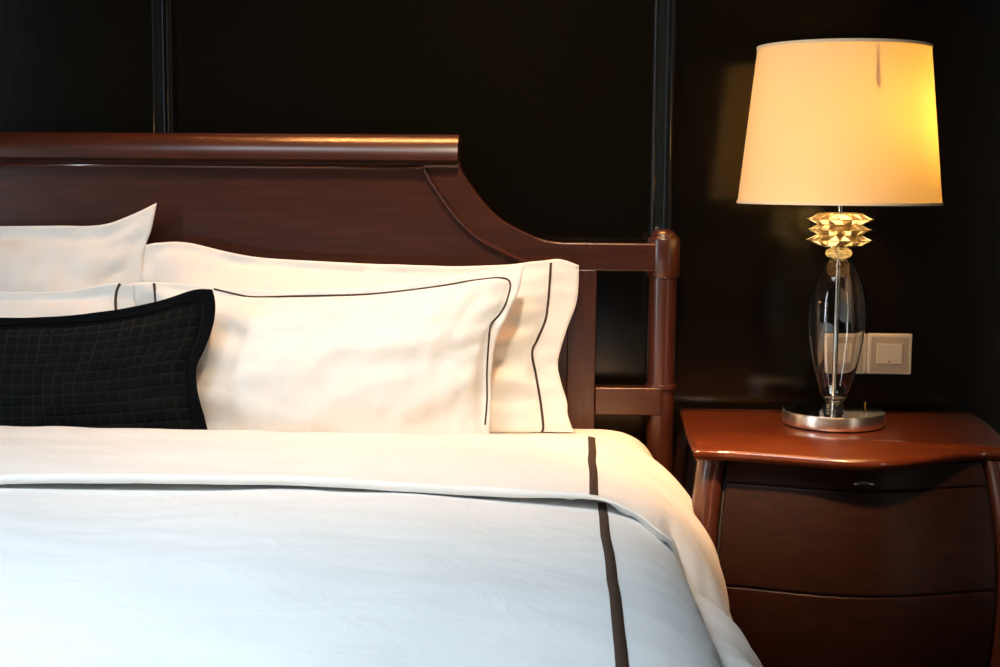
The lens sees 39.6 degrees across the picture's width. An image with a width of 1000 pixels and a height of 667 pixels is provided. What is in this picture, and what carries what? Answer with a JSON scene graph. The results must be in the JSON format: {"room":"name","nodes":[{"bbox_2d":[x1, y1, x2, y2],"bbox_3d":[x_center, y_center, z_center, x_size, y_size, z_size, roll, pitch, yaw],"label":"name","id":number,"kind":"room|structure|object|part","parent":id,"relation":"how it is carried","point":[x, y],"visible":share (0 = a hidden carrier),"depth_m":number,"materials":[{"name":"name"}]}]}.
{"room":"bedroom","nodes":[
{"label":"bedroom","id":0,"kind":"room"},
{"bbox_2d":[0,0,999,457],"bbox_3d":[-0.314,-0.601,2.969,5.100,2.700,0.100,1,6,2],"label":"wall","id":1,"kind":"structure","parent":0,"point":[548,102],"depth_m":2.92,"materials":[{"name":"black paint"}]},
{"bbox_2d":[151,0,172,132],"bbox_3d":[-0.714,-0.660,2.922,0.041,2.580,0.021,1,6,2],"label":"trim","id":2,"kind":"structure","parent":1,"relation":"attached to","point":[160,9],"depth_m":2.93,"materials":[{"name":"grey metal"}]},
{"bbox_2d":[645,0,675,446],"bbox_3d":[0.341,-0.646,2.876,0.046,2.580,0.021,1,6,2],"label":"trim","id":3,"kind":"structure","parent":1,"relation":"attached to","point":[664,10],"depth_m":2.90,"materials":[{"name":"grey metal"}]},
{"bbox_2d":[856,334,866,373],"bbox_3d":[0.727,0.043,2.934,0.093,0.085,0.016,1,6,2],"label":"wall switch","id":4,"kind":"object","parent":1,"relation":"attached to","point":[861,369],"visible":0.22,"depth_m":2.93,"materials":[{"name":"beige plastic"}]},
{"bbox_3d":[0.726,0.043,2.932,0.077,0.073,0.004,1,6,2],"label":"frame","id":5,"kind":"part","parent":4,"relation":"part of","materials":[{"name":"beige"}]},
{"bbox_2d":[866,333,911,373],"bbox_3d":[0.822,0.043,2.930,0.093,0.086,0.016,1,6,2],"label":"wall switch","id":6,"kind":"object","parent":1,"relation":"attached to","point":[887,353],"visible":1,"depth_m":2.92,"materials":[{"name":"beige plastic"}]},
{"bbox_3d":[-0.426,1.038,0.863,5.300,0.100,4.650,1,6,2],"label":"floor","id":7,"kind":"structure","parent":0,"visible":0},
{"bbox_2d":[0,132,679,473],"bbox_3d":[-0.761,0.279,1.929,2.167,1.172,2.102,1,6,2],"label":"headboard","id":8,"kind":"object","parent":7,"relation":"on","point":[402,199],"visible":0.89,"depth_m":2.85,"materials":[{"name":"brown wood"}]},
{"bbox_3d":[-0.712,-0.380,2.858,1.258,0.066,0.084,1,6,2],"label":"crest rail","id":9,"kind":"part","parent":8,"relation":"part of","materials":[{"name":"brown wood"}]},
{"bbox_3d":[-0.715,0.062,2.919,1.715,0.866,0.024,1,6,2],"label":"panel","id":10,"kind":"part","parent":8,"relation":"part of","materials":[{"name":"brown wood"}]},
{"bbox_3d":[0.091,-0.242,2.852,0.491,0.222,0.045,1,6,2],"label":"shoulder rail","id":11,"kind":"part","parent":8,"relation":"part of","materials":[{"name":"brown wood"}]},
{"bbox_2d":[490,429,652,457],"bbox_3d":[-0.762,0.429,1.942,2.070,0.300,1.976,1,6,2],"label":"mattress","id":12,"kind":"object","parent":8,"relation":"on","point":[619,436],"visible":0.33,"depth_m":2.73,"materials":[{"name":"beige fabric"}]},
{"bbox_2d":[0,283,135,317],"bbox_3d":[-1.146,0.044,2.701,0.882,0.288,0.113,1,6,2],"label":"pillow","id":13,"kind":"object","parent":12,"relation":"on","point":[112,296],"visible":0.22,"depth_m":2.71,"materials":[{"name":"white fabric"}]},
{"bbox_2d":[0,203,156,291],"bbox_3d":[-1.167,-0.046,2.814,0.936,0.442,0.141,1,6,2],"label":"pillow","id":14,"kind":"object","parent":12,"relation":"on","point":[32,258],"visible":0.3,"depth_m":2.81,"materials":[{"name":"white fabric"}]},
{"bbox_2d":[0,289,214,429],"bbox_3d":[-0.900,0.059,2.588,0.750,0.287,0.125,1,6,2],"label":"cushion","id":15,"kind":"object","parent":12,"relation":"on","point":[136,366],"visible":0.75,"depth_m":2.56,"materials":[{"name":"black fabric"}]},
{"bbox_2d":[132,264,523,434],"bbox_3d":[-0.340,0.033,2.663,0.766,0.331,0.140,1,6,2],"label":"pillow","id":16,"kind":"object","parent":12,"relation":"on","point":[412,357],"visible":0.73,"depth_m":2.64,"materials":[{"name":"white fabric"}]},
{"bbox_2d":[141,242,578,432],"bbox_3d":[-0.291,0.006,2.769,0.893,0.366,0.130,1,6,2],"label":"pillow","id":17,"kind":"object","parent":12,"relation":"on","point":[528,395],"visible":0.38,"depth_m":2.77,"materials":[{"name":"white fabric"}]},
{"bbox_2d":[0,426,762,666],"bbox_3d":[-0.772,0.501,1.745,2.302,0.509,1.809,1,6,2],"label":"duvet","id":18,"kind":"object","parent":12,"relation":"on","point":[120,547],"visible":1,"depth_m":1.79,"materials":[{"name":"white fabric"}]},
{"bbox_3d":[0.265,0.138,2.881,0.137,0.057,0.044,1,6,2],"label":"rail","id":19,"kind":"part","parent":8,"relation":"part of","materials":[{"name":"brown wood"}]},
{"bbox_3d":[0.332,0.283,2.904,0.067,0.967,0.067,1,6,2],"label":"post","id":20,"kind":"part","parent":8,"relation":"part of","materials":[{"name":"brown wood"}]},
{"bbox_2d":[672,408,999,666],"bbox_3d":[0.655,0.490,2.679,0.623,0.610,0.554,1,6,2],"label":"nightstand","id":21,"kind":"object","parent":7,"relation":"on","point":[879,548],"visible":0.82,"depth_m":2.45,"materials":[{"name":"red wood"}]},
{"bbox_3d":[0.396,0.470,2.939,0.082,0.589,0.056,1,6,2],"label":"leg","id":22,"kind":"part","parent":21,"relation":"part of","materials":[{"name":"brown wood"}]},
{"bbox_3d":[0.375,0.515,2.528,0.064,0.589,0.110,4,7,32],"label":"leg","id":23,"kind":"part","parent":21,"relation":"part of","materials":[{"name":"brown wood"}]},
{"bbox_2d":[737,38,942,432],"bbox_3d":[0.651,-0.183,2.682,0.386,0.728,0.386,1,6,2],"label":"table lamp","id":24,"kind":"object","parent":21,"relation":"on","point":[840,122],"visible":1,"depth_m":2.53,"materials":[{"name":"beige fabric"}]},
{"bbox_3d":[0.652,0.150,2.718,0.190,0.002,0.190,3,7,23],"label":"plate","id":25,"kind":"part","parent":24,"relation":"part of","materials":[{"name":"silver metal"}]},
{"bbox_3d":[0.654,-0.004,2.701,0.108,0.281,0.108,1,6,2],"label":"glass","id":26,"kind":"part","parent":24,"relation":"part of","materials":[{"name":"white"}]},
{"bbox_3d":[0.654,-0.082,2.693,0.010,0.467,0.010,1,6,2],"label":"rod","id":27,"kind":"part","parent":24,"relation":"part of","materials":[{"name":"silver metal"}]},
{"bbox_3d":[0.652,-0.397,2.658,0.383,0.293,0.383,1,6,2],"label":"lamp shade","id":28,"kind":"part","parent":24,"relation":"part of","materials":[{"name":"beige fabric"}]},
{"bbox_3d":[0.636,0.249,2.469,0.459,0.040,0.078,1,6,2],"label":"drawer","id":29,"kind":"part","parent":21,"relation":"part of","materials":[{"name":"brown wood"}]},
{"bbox_3d":[0.634,0.364,2.456,0.488,0.178,0.101,1,6,2],"label":"drawer","id":30,"kind":"part","parent":21,"relation":"part of","materials":[{"name":"brown wood"}]},
{"bbox_3d":[0.633,0.571,2.476,0.488,0.233,0.098,1,6,2],"label":"drawer","id":31,"kind":"part","parent":21,"relation":"part of","materials":[{"name":"brown wood"}]},
{"bbox_3d":[0.638,0.264,2.436,0.040,0.010,0.012,1,6,2],"label":"finger pull","id":32,"kind":"part","parent":21,"relation":"part of","materials":[{"name":"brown metal"}]},
{"bbox_3d":[0.896,0.521,2.505,0.064,0.589,0.110,-3,7,-27],"label":"leg","id":33,"kind":"part","parent":21,"relation":"part of","materials":[{"name":"brown wood"}]}
]}

